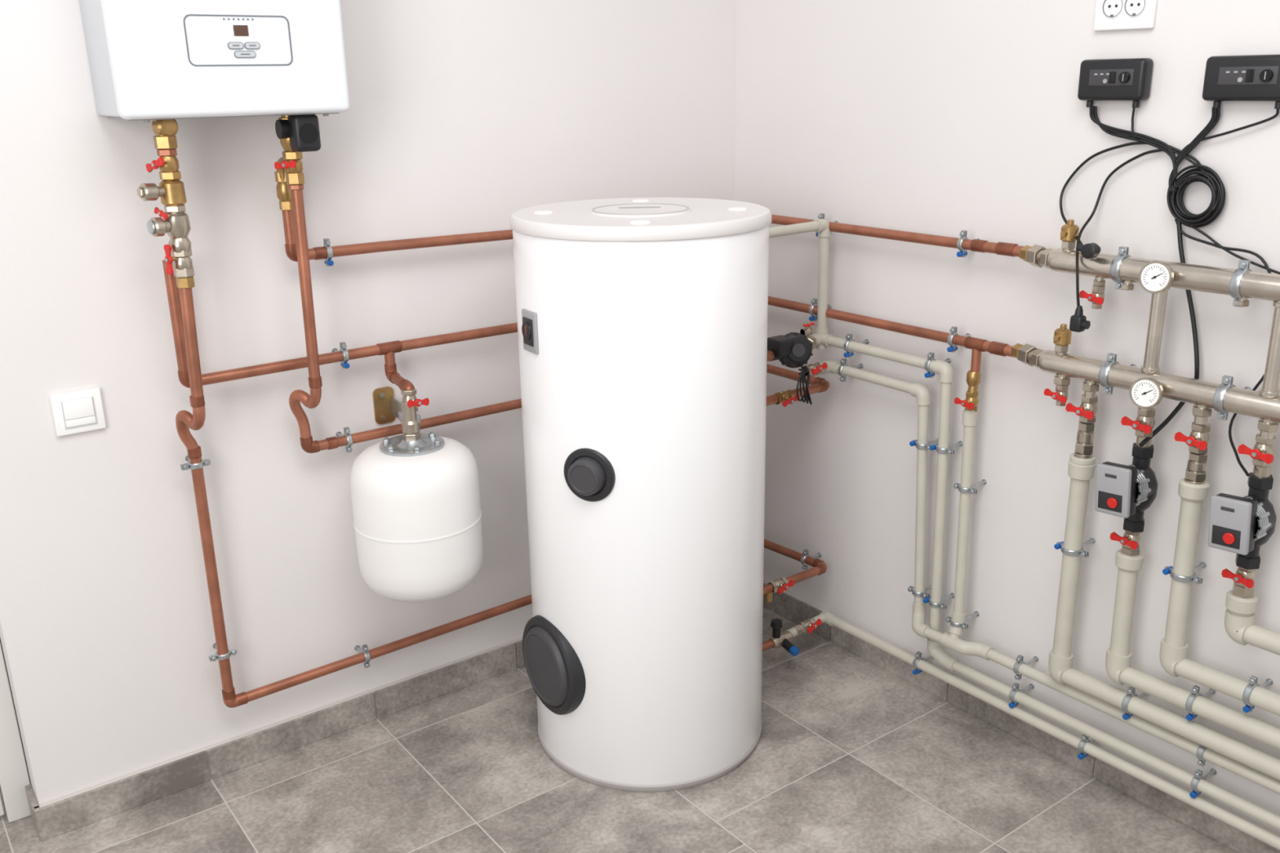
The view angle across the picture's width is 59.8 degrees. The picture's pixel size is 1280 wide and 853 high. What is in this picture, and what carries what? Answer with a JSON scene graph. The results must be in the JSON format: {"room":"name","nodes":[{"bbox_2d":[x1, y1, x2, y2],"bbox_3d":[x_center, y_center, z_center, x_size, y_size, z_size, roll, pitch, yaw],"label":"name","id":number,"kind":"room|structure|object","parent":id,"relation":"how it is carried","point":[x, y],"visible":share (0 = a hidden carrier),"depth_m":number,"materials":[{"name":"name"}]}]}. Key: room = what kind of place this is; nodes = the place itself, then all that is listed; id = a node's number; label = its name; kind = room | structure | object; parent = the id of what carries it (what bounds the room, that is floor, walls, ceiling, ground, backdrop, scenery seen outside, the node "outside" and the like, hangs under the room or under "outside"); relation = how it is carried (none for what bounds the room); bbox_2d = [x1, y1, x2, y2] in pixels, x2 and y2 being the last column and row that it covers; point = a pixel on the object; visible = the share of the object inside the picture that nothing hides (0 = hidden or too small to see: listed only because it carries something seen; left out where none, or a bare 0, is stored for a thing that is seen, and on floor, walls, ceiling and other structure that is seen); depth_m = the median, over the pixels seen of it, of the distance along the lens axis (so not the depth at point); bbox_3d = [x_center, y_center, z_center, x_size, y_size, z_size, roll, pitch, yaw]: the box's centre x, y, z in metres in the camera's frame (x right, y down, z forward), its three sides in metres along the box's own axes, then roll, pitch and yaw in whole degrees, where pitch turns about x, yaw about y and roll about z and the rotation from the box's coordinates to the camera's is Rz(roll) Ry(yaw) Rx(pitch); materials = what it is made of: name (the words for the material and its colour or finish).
{"room":"mechanical room","nodes":[
{"label":"mechanical room","id":0,"kind":"room"},
{"bbox_2d":[0,0,736,804],"bbox_3d":[-0.517,-0.623,2.361,1.790,2.600,0.140,-13,21,-34],"label":"wall","id":1,"kind":"structure","parent":0,"point":[463,116],"depth_m":2.26,"materials":[{"name":"paint"}]},
{"bbox_2d":[24,780,39,839],"bbox_3d":[-1.215,0.758,2.226,0.012,0.070,0.148,-13,21,-34],"label":"baseboard","id":2,"kind":"structure","parent":1,"relation":"attached to","point":[32,799],"depth_m":2.19,"materials":[{"name":"stone"}]},
{"bbox_2d":[49,387,106,436],"bbox_3d":[-1.030,-0.026,2.040,0.084,0.078,0.015,-13,21,-34],"label":"light switch","id":3,"kind":"object","parent":1,"relation":"attached to","point":[73,412],"visible":1,"depth_m":2.03,"materials":[{"name":"white plastic"}]},
{"bbox_2d":[180,455,210,470],"bbox_3d":[-0.869,0.070,2.161,0.054,0.013,0.064,-13,21,-34],"label":"clamp","id":4,"kind":"object","parent":1,"relation":"attached to","point":[188,465],"visible":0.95,"depth_m":2.14,"materials":[{"name":"silver metal"}]},
{"bbox_2d":[79,0,350,122],"bbox_3d":[-0.744,-0.872,1.887,0.392,0.674,0.203,-13,21,-34],"label":"boiler","id":5,"kind":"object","parent":1,"relation":"attached to","point":[148,60],"depth_m":1.87,"materials":[{"name":"metal"}]},
{"bbox_2d":[137,119,195,288],"bbox_3d":[-0.830,-0.393,1.957,0.073,0.298,0.111,-3,17,-7],"label":"valve assembly","id":6,"kind":"object","parent":5,"relation":"attached to","point":[175,223],"visible":0.96,"depth_m":1.93,"materials":[{"name":"gold metal"}]},
{"bbox_2d":[274,114,320,210],"bbox_3d":[-0.648,-0.490,2.070,0.072,0.180,0.145,-13,21,-34],"label":"valve assembly","id":7,"kind":"object","parent":5,"relation":"attached to","point":[297,134],"visible":0.95,"depth_m":2.03,"materials":[{"name":"gold metal"}]},
{"bbox_2d":[208,643,237,661],"bbox_3d":[-0.861,0.462,2.284,0.054,0.013,0.064,-13,21,-34],"label":"clamp","id":8,"kind":"object","parent":1,"relation":"attached to","point":[233,651],"visible":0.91,"depth_m":2.26,"materials":[{"name":"silver metal"}]},
{"bbox_2d":[34,637,524,841],"bbox_3d":[-0.452,0.603,2.675,1.800,0.071,0.016,-13,21,-34],"label":"baseboard","id":9,"kind":"structure","parent":1,"relation":"attached to","point":[70,812],"depth_m":2.41,"materials":[{"name":"tile"}]},
{"bbox_2d":[317,238,333,266],"bbox_3d":[-0.630,-0.350,2.221,0.012,0.054,0.064,-13,21,-34],"label":"clamp","id":10,"kind":"object","parent":1,"relation":"attached to","point":[328,262],"visible":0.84,"depth_m":2.20,"materials":[{"name":"silver metal"}]},
{"bbox_2d":[332,342,350,368],"bbox_3d":[-0.617,-0.150,2.291,0.012,0.054,0.064,-13,21,-34],"label":"clamp","id":11,"kind":"object","parent":1,"relation":"attached to","point":[344,364],"visible":0.92,"depth_m":2.27,"materials":[{"name":"silver metal"}]},
{"bbox_2d":[335,426,352,453],"bbox_3d":[-0.622,0.024,2.339,0.012,0.054,0.064,-13,21,-34],"label":"clamp","id":12,"kind":"object","parent":1,"relation":"attached to","point":[346,429],"visible":0.94,"depth_m":2.32,"materials":[{"name":"silver metal"}]},
{"bbox_2d":[354,644,370,668],"bbox_3d":[-0.620,0.506,2.485,0.012,0.054,0.064,-13,21,-34],"label":"clamp","id":13,"kind":"object","parent":1,"relation":"attached to","point":[365,649],"visible":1,"depth_m":2.46,"materials":[{"name":"silver metal"}]},
{"bbox_2d":[350,386,483,602],"bbox_3d":[-0.467,0.148,2.329,0.264,0.421,0.266,3,18,12],"label":"vessel","id":14,"kind":"object","parent":1,"relation":"attached to","point":[415,495],"visible":1,"depth_m":2.24,"materials":[{"name":"white paint"}]},
{"bbox_2d":[400,388,429,411],"bbox_3d":[-0.459,-0.052,2.267,0.053,0.048,0.051,-13,21,-34],"label":"valve","id":15,"kind":"object","parent":14,"relation":"attached to","point":[409,396],"visible":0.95,"depth_m":2.26,"materials":[{"name":"silver metal"}]},
{"bbox_2d":[162,259,1014,390],"bbox_3d":[-0.052,-0.186,2.136,1.393,0.318,0.888,-13,21,-34],"label":"copper pipe","id":16,"kind":"object","parent":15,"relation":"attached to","point":[978,345],"visible":0.61,"depth_m":2.30,"materials":[{"name":"brown metal"}]},
{"bbox_2d":[175,288,826,707],"bbox_3d":[-0.204,0.051,2.414,1.412,0.930,0.386,-13,21,-34],"label":"copper pipe","id":17,"kind":"object","parent":1,"relation":"attached to","point":[184,420],"visible":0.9,"depth_m":2.25,"materials":[{"name":"brown metal"}]},
{"bbox_2d":[763,577,794,602],"bbox_3d":[0.286,0.407,2.655,0.187,0.050,0.048,-13,21,-34],"label":"valve","id":18,"kind":"object","parent":17,"relation":"attached to","point":[780,585],"visible":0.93,"depth_m":2.68,"materials":[{"name":"silver metal"}]},
{"bbox_2d":[288,189,830,453],"bbox_3d":[-0.126,-0.309,2.375,1.192,0.622,0.374,-13,21,-34],"label":"copper pipe","id":19,"kind":"object","parent":1,"relation":"attached to","point":[818,384],"visible":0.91,"depth_m":2.25,"materials":[{"name":"brown metal"}]},
{"bbox_2d":[773,389,799,407],"bbox_3d":[0.337,-0.066,2.568,0.051,0.030,0.046,-13,21,-34],"label":"valve","id":20,"kind":"object","parent":19,"relation":"attached to","point":[786,397],"visible":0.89,"depth_m":2.56,"materials":[{"name":"gold metal"}]},
{"bbox_2d":[281,209,1023,262],"bbox_3d":[0.033,-0.386,2.149,1.163,0.146,0.878,-13,21,-34],"label":"copper pipe","id":21,"kind":"object","parent":1,"relation":"attached to","point":[1001,248],"visible":0.61,"depth_m":2.30,"materials":[{"name":"brown metal"}]},
{"bbox_2d":[0,606,1239,852],"bbox_3d":[-0.151,1.129,1.190,3.440,0.060,3.800,-13,21,-34],"label":"floor","id":22,"kind":"structure","parent":0,"point":[850,755],"depth_m":2.27,"materials":[{"name":"tile"}]},
{"bbox_2d":[509,197,771,792],"bbox_3d":[0.006,0.127,2.346,0.544,1.158,0.530,-13,21,-34],"label":"tank","id":23,"kind":"object","parent":22,"relation":"on","point":[642,322],"visible":1,"depth_m":2.13,"materials":[{"name":"metal"}]},
{"bbox_2d":[734,0,1279,832],"bbox_3d":[1.245,-0.424,1.617,0.120,2.600,3.480,-13,21,-34],"label":"wall","id":24,"kind":"structure","parent":0,"point":[941,117],"depth_m":2.30,"materials":[{"name":"paint"}]},
{"bbox_2d":[800,549,821,570],"bbox_3d":[0.439,0.338,2.856,0.064,0.054,0.012,-13,21,-34],"label":"clamp","id":25,"kind":"object","parent":24,"relation":"attached to","point":[805,553],"visible":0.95,"depth_m":2.84,"materials":[{"name":"silver metal"}]},
{"bbox_2d":[808,297,831,321],"bbox_3d":[0.430,-0.281,2.659,0.064,0.054,0.012,-13,21,-34],"label":"clamp","id":26,"kind":"object","parent":24,"relation":"attached to","point":[814,317],"visible":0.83,"depth_m":2.64,"materials":[{"name":"silver metal"}]},
{"bbox_2d":[815,213,838,236],"bbox_3d":[0.435,-0.470,2.587,0.064,0.054,0.012,-13,21,-34],"label":"clamp","id":27,"kind":"object","parent":24,"relation":"attached to","point":[821,215],"visible":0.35,"depth_m":2.57,"materials":[{"name":"silver metal"}]},
{"bbox_2d":[837,358,862,382],"bbox_3d":[0.493,-0.136,2.608,0.075,0.056,0.012,-13,21,-34],"label":"clamp","id":28,"kind":"object","parent":24,"relation":"attached to","point":[843,362],"visible":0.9,"depth_m":2.59,"materials":[{"name":"silver metal"}]},
{"bbox_2d":[843,333,869,357],"bbox_3d":[0.501,-0.191,2.578,0.075,0.056,0.012,-13,21,-34],"label":"clamp","id":29,"kind":"object","parent":24,"relation":"attached to","point":[849,353],"visible":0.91,"depth_m":2.56,"materials":[{"name":"silver metal"}]},
{"bbox_2d":[768,218,1279,830],"bbox_3d":[0.728,0.176,2.068,0.340,0.971,1.436,-13,21,-34],"label":"pipe","id":30,"kind":"object","parent":29,"relation":"attached to","point":[824,340],"visible":0.99,"depth_m":2.41,"materials":[{"name":"beige plastic"}]},
{"bbox_2d":[767,332,816,404],"bbox_3d":[0.310,-0.125,2.522,0.279,0.167,0.088,-13,21,-34],"label":"pump","id":31,"kind":"object","parent":30,"relation":"attached to","point":[792,349],"visible":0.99,"depth_m":2.51,"materials":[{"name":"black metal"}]},
{"bbox_2d":[800,322,814,335],"bbox_3d":[0.388,-0.225,2.574,0.034,0.030,0.021,-13,21,-34],"label":"valve","id":32,"kind":"object","parent":31,"relation":"attached to","point":[808,330],"visible":0.96,"depth_m":2.57,"materials":[{"name":"silver metal"}]},
{"bbox_2d":[907,585,931,598],"bbox_3d":[0.655,0.374,2.552,0.075,0.013,0.056,-13,21,-34],"label":"clamp","id":33,"kind":"object","parent":24,"relation":"attached to","point":[911,588],"visible":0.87,"depth_m":2.53,"materials":[{"name":"silver metal"}]},
{"bbox_2d":[912,651,933,675],"bbox_3d":[0.665,0.545,2.597,0.075,0.056,0.012,-13,21,-34],"label":"clamp","id":34,"kind":"object","parent":24,"relation":"attached to","point":[918,655],"visible":0.8,"depth_m":2.58,"materials":[{"name":"silver metal"}]},
{"bbox_2d":[909,438,937,450],"bbox_3d":[0.639,0.037,2.460,0.075,0.013,0.056,-13,21,-34],"label":"clamp","id":35,"kind":"object","parent":24,"relation":"attached to","point":[914,442],"visible":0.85,"depth_m":2.44,"materials":[{"name":"silver metal"}]},
{"bbox_2d":[924,351,951,377],"bbox_3d":[0.641,-0.136,2.398,0.075,0.056,0.012,-13,21,-34],"label":"clamp","id":36,"kind":"object","parent":24,"relation":"attached to","point":[930,374],"visible":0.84,"depth_m":2.38,"materials":[{"name":"silver metal"}]},
{"bbox_2d":[923,592,954,609],"bbox_3d":[0.684,0.393,2.517,0.075,0.013,0.056,-13,21,-34],"label":"clamp","id":37,"kind":"object","parent":24,"relation":"attached to","point":[940,605],"visible":0.94,"depth_m":2.50,"materials":[{"name":"silver metal"}]},
{"bbox_2d":[929,440,962,454],"bbox_3d":[0.673,0.045,2.415,0.075,0.013,0.056,-13,21,-34],"label":"clamp","id":38,"kind":"object","parent":24,"relation":"attached to","point":[948,451],"visible":0.98,"depth_m":2.40,"materials":[{"name":"silver metal"}]},
{"bbox_2d":[946,326,970,352],"bbox_3d":[0.673,-0.186,2.346,0.064,0.054,0.012,-13,21,-34],"label":"clamp","id":39,"kind":"object","parent":24,"relation":"attached to","point":[953,348],"visible":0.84,"depth_m":2.33,"materials":[{"name":"silver metal"}]},
{"bbox_2d":[945,611,979,630],"bbox_3d":[0.721,0.428,2.467,0.085,0.013,0.056,-13,21,-34],"label":"clamp","id":40,"kind":"object","parent":24,"relation":"attached to","point":[964,626],"visible":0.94,"depth_m":2.45,"materials":[{"name":"silver metal"}]},
{"bbox_2d":[948,409,977,638],"bbox_3d":[0.695,0.223,2.391,0.036,0.533,0.055,3,18,13],"label":"pipe","id":41,"kind":"object","parent":24,"relation":"attached to","point":[969,421],"visible":0.93,"depth_m":2.38,"materials":[{"name":"beige plastic"}]},
{"bbox_2d":[954,369,981,412],"bbox_3d":[0.687,-0.072,2.312,0.046,0.086,0.048,-13,21,-34],"label":"valve","id":42,"kind":"object","parent":41,"relation":"on","point":[973,378],"visible":1,"depth_m":2.31,"materials":[{"name":"gold metal"}]},
{"bbox_2d":[956,230,980,257],"bbox_3d":[0.674,-0.376,2.280,0.064,0.054,0.012,-13,21,-34],"label":"clamp","id":43,"kind":"object","parent":24,"relation":"attached to","point":[963,233],"visible":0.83,"depth_m":2.26,"materials":[{"name":"silver metal"}]},
{"bbox_2d":[953,479,986,494],"bbox_3d":[0.713,0.127,2.382,0.079,0.013,0.056,-13,21,-34],"label":"clamp","id":44,"kind":"object","parent":24,"relation":"attached to","point":[971,490],"visible":0.98,"depth_m":2.36,"materials":[{"name":"silver metal"}]},
{"bbox_2d":[1008,682,1034,708],"bbox_3d":[0.819,0.570,2.387,0.075,0.056,0.012,-13,21,-34],"label":"clamp","id":45,"kind":"object","parent":24,"relation":"attached to","point":[1015,686],"visible":0.88,"depth_m":2.37,"materials":[{"name":"silver metal"}]},
{"bbox_2d":[763,579,1279,852],"bbox_3d":[1.220,0.798,1.948,0.016,0.071,3.180,-13,21,-34],"label":"baseboard","id":46,"kind":"structure","parent":24,"relation":"attached to","point":[788,605],"depth_m":2.41,"materials":[{"name":"tile"}]},
{"bbox_2d":[1013,654,1038,680],"bbox_3d":[0.820,0.505,2.363,0.075,0.056,0.012,-13,21,-34],"label":"clamp","id":47,"kind":"object","parent":24,"relation":"attached to","point":[1020,659],"visible":0.94,"depth_m":2.35,"materials":[{"name":"silver metal"}]},
{"bbox_2d":[786,611,1279,850],"bbox_3d":[0.825,0.652,2.255,0.155,0.034,1.390,-13,21,-34],"label":"pipe","id":48,"kind":"object","parent":24,"relation":"attached to","point":[1266,837],"visible":0.92,"depth_m":2.28,"materials":[{"name":"beige plastic"}]},
{"bbox_2d":[762,618,799,656],"bbox_3d":[0.306,0.523,2.665,0.185,0.079,0.073,-13,21,-34],"label":"valve","id":49,"kind":"object","parent":48,"relation":"attached to","point":[778,639],"visible":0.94,"depth_m":2.69,"materials":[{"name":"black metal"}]},
{"bbox_2d":[791,617,822,635],"bbox_3d":[0.414,0.498,2.764,0.070,0.038,0.046,-13,21,-34],"label":"valve","id":50,"kind":"object","parent":48,"relation":"attached to","point":[808,626],"visible":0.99,"depth_m":2.76,"materials":[{"name":"silver metal"}]},
{"bbox_2d":[818,360,1279,794],"bbox_3d":[0.838,0.282,2.164,0.095,0.578,1.405,-13,21,-34],"label":"pipe","id":51,"kind":"object","parent":24,"relation":"attached to","point":[922,394],"visible":0.98,"depth_m":2.42,"materials":[{"name":"beige plastic"}]},
{"bbox_2d":[801,362,827,377],"bbox_3d":[0.406,-0.133,2.589,0.051,0.034,0.046,-13,21,-34],"label":"valve","id":52,"kind":"object","parent":51,"relation":"on","point":[816,368],"visible":0.9,"depth_m":2.58,"materials":[{"name":"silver metal"}]},
{"bbox_2d":[1053,537,1095,557],"bbox_3d":[0.866,0.236,2.192,0.091,0.013,0.068,-13,21,-34],"label":"clamp","id":53,"kind":"object","parent":24,"relation":"attached to","point":[1082,553],"visible":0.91,"depth_m":2.17,"materials":[{"name":"silver metal"}]},
{"bbox_2d":[1077,734,1096,759],"bbox_3d":[0.919,0.644,2.269,0.075,0.056,0.012,-13,21,-34],"label":"clamp","id":54,"kind":"object","parent":24,"relation":"attached to","point":[1085,740],"visible":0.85,"depth_m":2.25,"materials":[{"name":"silver metal"}]},
{"bbox_2d":[1077,57,1153,107],"bbox_3d":[0.842,-0.612,1.982,0.041,0.083,0.128,-13,21,-34],"label":"controller","id":55,"kind":"object","parent":24,"relation":"attached to","point":[1101,79],"visible":1,"depth_m":1.96,"materials":[{"name":"black plastic"}]},
{"bbox_2d":[1097,352,1136,395],"bbox_3d":[0.880,-0.101,2.047,0.103,0.076,0.016,-13,21,-34],"label":"clamp","id":56,"kind":"object","parent":24,"relation":"attached to","point":[1111,357],"visible":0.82,"depth_m":2.02,"materials":[{"name":"silver metal"}]},
{"bbox_2d":[1109,246,1131,289],"bbox_3d":[0.876,-0.286,1.989,0.103,0.076,0.016,-13,21,-34],"label":"clamp","id":57,"kind":"object","parent":24,"relation":"attached to","point":[1123,251],"visible":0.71,"depth_m":1.96,"materials":[{"name":"silver metal"}]},
{"bbox_2d":[1093,0,1157,31],"bbox_3d":[0.852,-0.739,1.951,0.012,0.081,0.112,-13,21,-34],"label":"electrical socket","id":58,"kind":"object","parent":24,"relation":"attached to","point":[1109,15],"visible":1,"depth_m":1.95,"materials":[{"name":"white plastic"}]},
{"bbox_2d":[1121,686,1148,719],"bbox_3d":[0.963,0.528,2.156,0.089,0.068,0.012,-13,21,-34],"label":"clamp","id":59,"kind":"object","parent":24,"relation":"attached to","point":[1131,691],"visible":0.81,"depth_m":2.13,"materials":[{"name":"silver metal"}]},
{"bbox_2d":[1010,244,1279,439],"bbox_3d":[0.994,-0.127,1.848,0.061,0.268,0.879,-13,21,-34],"label":"manifold","id":60,"kind":"object","parent":24,"relation":"attached to","point":[1264,404],"visible":0.91,"depth_m":1.92,"materials":[{"name":"silver metal"}]},
{"bbox_2d":[1044,384,1068,406],"bbox_3d":[0.799,-0.060,2.118,0.037,0.042,0.048,-13,21,-34],"label":"valve","id":61,"kind":"object","parent":60,"relation":"attached to","point":[1061,397],"visible":0.99,"depth_m":2.11,"materials":[{"name":"silver metal"}]},
{"bbox_2d":[1053,324,1071,355],"bbox_3d":[0.794,-0.164,2.096,0.038,0.058,0.031,-13,21,-34],"label":"valve","id":62,"kind":"object","parent":60,"relation":"attached to","point":[1062,335],"visible":1,"depth_m":2.09,"materials":[{"name":"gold metal"}]},
{"bbox_2d":[1060,219,1079,251],"bbox_3d":[0.787,-0.350,2.043,0.038,0.058,0.031,-13,21,-34],"label":"valve","id":63,"kind":"object","parent":60,"relation":"attached to","point":[1068,233],"visible":1,"depth_m":2.03,"materials":[{"name":"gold metal"}]},
{"bbox_2d":[1079,285,1105,309],"bbox_3d":[0.827,-0.235,2.018,0.037,0.042,0.048,-13,21,-34],"label":"valve","id":64,"kind":"object","parent":60,"relation":"attached to","point":[1096,298],"visible":0.98,"depth_m":2.01,"materials":[{"name":"silver metal"}]},
{"bbox_2d":[1128,377,1163,408],"bbox_3d":[0.889,-0.061,1.942,0.039,0.055,0.055,-13,21,-34],"label":"pressure gauge","id":65,"kind":"object","parent":60,"relation":"attached to","point":[1145,393],"visible":1,"depth_m":1.93,"materials":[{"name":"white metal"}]},
{"bbox_2d":[1138,260,1173,293],"bbox_3d":[0.881,-0.255,1.887,0.039,0.055,0.055,-13,21,-34],"label":"pressure gauge","id":66,"kind":"object","parent":60,"relation":"attached to","point":[1156,276],"visible":1,"depth_m":1.88,"materials":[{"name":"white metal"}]},
{"bbox_2d":[1237,433,1276,467],"bbox_3d":[1.025,0.041,1.835,0.051,0.050,0.057,-13,21,-34],"label":"valve","id":67,"kind":"object","parent":60,"relation":"attached to","point":[1263,452],"visible":0.98,"depth_m":1.82,"materials":[{"name":"silver metal"}]},
{"bbox_2d":[1048,421,1279,780],"bbox_3d":[1.055,0.334,1.917,0.052,0.555,0.741,-13,21,-34],"label":"pipe","id":68,"kind":"object","parent":24,"relation":"attached to","point":[1082,463],"visible":1,"depth_m":2.13,"materials":[{"name":"beige plastic"}]},
{"bbox_2d":[1065,394,1097,423],"bbox_3d":[0.834,-0.032,2.081,0.051,0.050,0.057,-13,21,-34],"label":"valve","id":69,"kind":"object","parent":68,"relation":"on","point":[1086,412],"visible":0.99,"depth_m":2.07,"materials":[{"name":"silver metal"}]},
{"bbox_2d":[1059,106,1279,476],"bbox_3d":[0.951,-0.231,1.869,0.124,0.587,0.650,-13,21,-34],"label":"cable bundle","id":70,"kind":"object","parent":24,"relation":"attached to","point":[1206,175],"visible":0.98,"depth_m":1.93,"materials":[{"name":"black plastic"}]},
{"bbox_2d":[1162,561,1206,584],"bbox_3d":[0.997,0.263,2.015,0.091,0.013,0.068,-13,21,-34],"label":"clamp","id":71,"kind":"object","parent":24,"relation":"attached to","point":[1168,570],"visible":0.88,"depth_m":1.99,"materials":[{"name":"silver metal"}]},
{"bbox_2d":[1105,545,1279,750],"bbox_3d":[1.091,0.424,1.896,0.052,0.284,0.625,-13,21,-34],"label":"pipe","id":72,"kind":"object","parent":24,"relation":"attached to","point":[1128,562],"visible":0.97,"depth_m":2.08,"materials":[{"name":"beige plastic"}]},
{"bbox_2d":[1110,530,1141,550],"bbox_3d":[0.909,0.207,2.064,0.048,0.040,0.054,-13,21,-34],"label":"valve","id":73,"kind":"object","parent":72,"relation":"on","point":[1131,542],"visible":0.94,"depth_m":2.06,"materials":[{"name":"silver metal"}]},
{"bbox_2d":[1094,435,1158,536],"bbox_3d":[0.891,0.111,2.021,0.121,0.205,0.077,-13,21,-34],"label":"pump","id":74,"kind":"object","parent":73,"relation":"on","point":[1122,491],"visible":0.99,"depth_m":2.00,"materials":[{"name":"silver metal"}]},
{"bbox_2d":[1120,407,1155,437],"bbox_3d":[0.901,-0.006,1.994,0.051,0.050,0.057,-13,21,-34],"label":"valve","id":75,"kind":"object","parent":74,"relation":"on","point":[1144,422],"visible":0.98,"depth_m":1.99,"materials":[{"name":"silver metal"}]},
{"bbox_2d":[1185,684,1215,720],"bbox_3d":[1.032,0.502,2.049,0.088,0.068,0.012,-13,21,-34],"label":"clamp","id":76,"kind":"object","parent":24,"relation":"attached to","point":[1195,691],"visible":0.8,"depth_m":2.03,"materials":[{"name":"silver metal"}]},
{"bbox_2d":[1195,745,1207,767],"bbox_3d":[1.055,0.596,2.060,0.075,0.056,0.012,-13,21,-34],"label":"clamp","id":77,"kind":"object","parent":24,"relation":"attached to","point":[1201,749],"visible":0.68,"depth_m":2.04,"materials":[{"name":"silver metal"}]},
{"bbox_2d":[1189,768,1217,798],"bbox_3d":[1.055,0.660,2.082,0.075,0.056,0.012,-13,21,-34],"label":"clamp","id":78,"kind":"object","parent":24,"relation":"attached to","point":[1198,776],"visible":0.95,"depth_m":2.06,"materials":[{"name":"silver metal"}]},
{"bbox_2d":[1159,452,1279,715],"bbox_3d":[1.119,0.305,1.817,0.052,0.432,0.525,-13,21,-34],"label":"pipe","id":79,"kind":"object","parent":24,"relation":"attached to","point":[1193,491],"visible":0.99,"depth_m":1.98,"materials":[{"name":"beige plastic"}]},
{"bbox_2d":[1173,422,1210,453],"bbox_3d":[0.961,0.021,1.919,0.051,0.050,0.057,-13,21,-34],"label":"valve","id":80,"kind":"object","parent":79,"relation":"on","point":[1198,439],"visible":0.98,"depth_m":1.91,"materials":[{"name":"silver metal"}]},
{"bbox_2d":[1213,375,1251,420],"bbox_3d":[1.005,-0.053,1.886,0.103,0.076,0.016,-13,21,-34],"label":"clamp","id":81,"kind":"object","parent":24,"relation":"attached to","point":[1227,380],"visible":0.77,"depth_m":1.86,"materials":[{"name":"silver metal"}]},
{"bbox_2d":[1228,259,1252,306],"bbox_3d":[1.002,-0.238,1.828,0.103,0.076,0.016,-13,21,-34],"label":"clamp","id":82,"kind":"object","parent":24,"relation":"attached to","point":[1243,265],"visible":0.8,"depth_m":1.80,"materials":[{"name":"silver metal"}]},
{"bbox_2d":[1202,53,1279,108],"bbox_3d":[0.984,-0.557,1.799,0.041,0.083,0.142,-13,21,-34],"label":"controller","id":83,"kind":"object","parent":24,"relation":"attached to","point":[1250,77],"visible":1,"depth_m":1.79,"materials":[{"name":"black plastic"}]},
{"bbox_2d":[1224,581,1279,655],"bbox_3d":[1.152,0.365,1.790,0.052,0.110,0.417,-13,21,-34],"label":"pipe","id":84,"kind":"object","parent":24,"relation":"attached to","point":[1241,602],"visible":0.99,"depth_m":1.91,"materials":[{"name":"beige plastic"}]},
{"bbox_2d":[1221,566,1256,588],"bbox_3d":[1.033,0.255,1.904,0.048,0.040,0.054,-13,21,-34],"label":"valve","id":85,"kind":"object","parent":84,"relation":"on","point":[1245,580],"visible":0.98,"depth_m":1.90,"materials":[{"name":"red metal"}]},
{"bbox_2d":[1207,465,1276,573],"bbox_3d":[1.015,0.158,1.861,0.121,0.205,0.077,-13,21,-34],"label":"pump","id":86,"kind":"object","parent":85,"relation":"on","point":[1240,526],"visible":1,"depth_m":1.84,"materials":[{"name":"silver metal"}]},
{"bbox_2d":[1242,675,1273,712],"bbox_3d":[1.087,0.464,1.958,0.088,0.068,0.012,-13,21,-34],"label":"clamp","id":87,"kind":"object","parent":24,"relation":"attached to","point":[1253,680],"visible":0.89,"depth_m":1.94,"materials":[{"name":"silver metal"}]},
{"bbox_3d":[-2.283,-0.249,1.270,0.620,2.600,0.120,-13,21,-34],"label":"wall","id":88,"kind":"structure","parent":0,"visible":0},
{"bbox_2d":[0,642,31,822],"bbox_3d":[-1.604,-0.134,1.693,0.894,2.105,0.088,-13,21,-34],"label":"door","id":89,"kind":"structure","parent":88,"relation":"in","point":[14,775],"depth_m":2.20,"materials":[{"name":"paint"}]}
]}

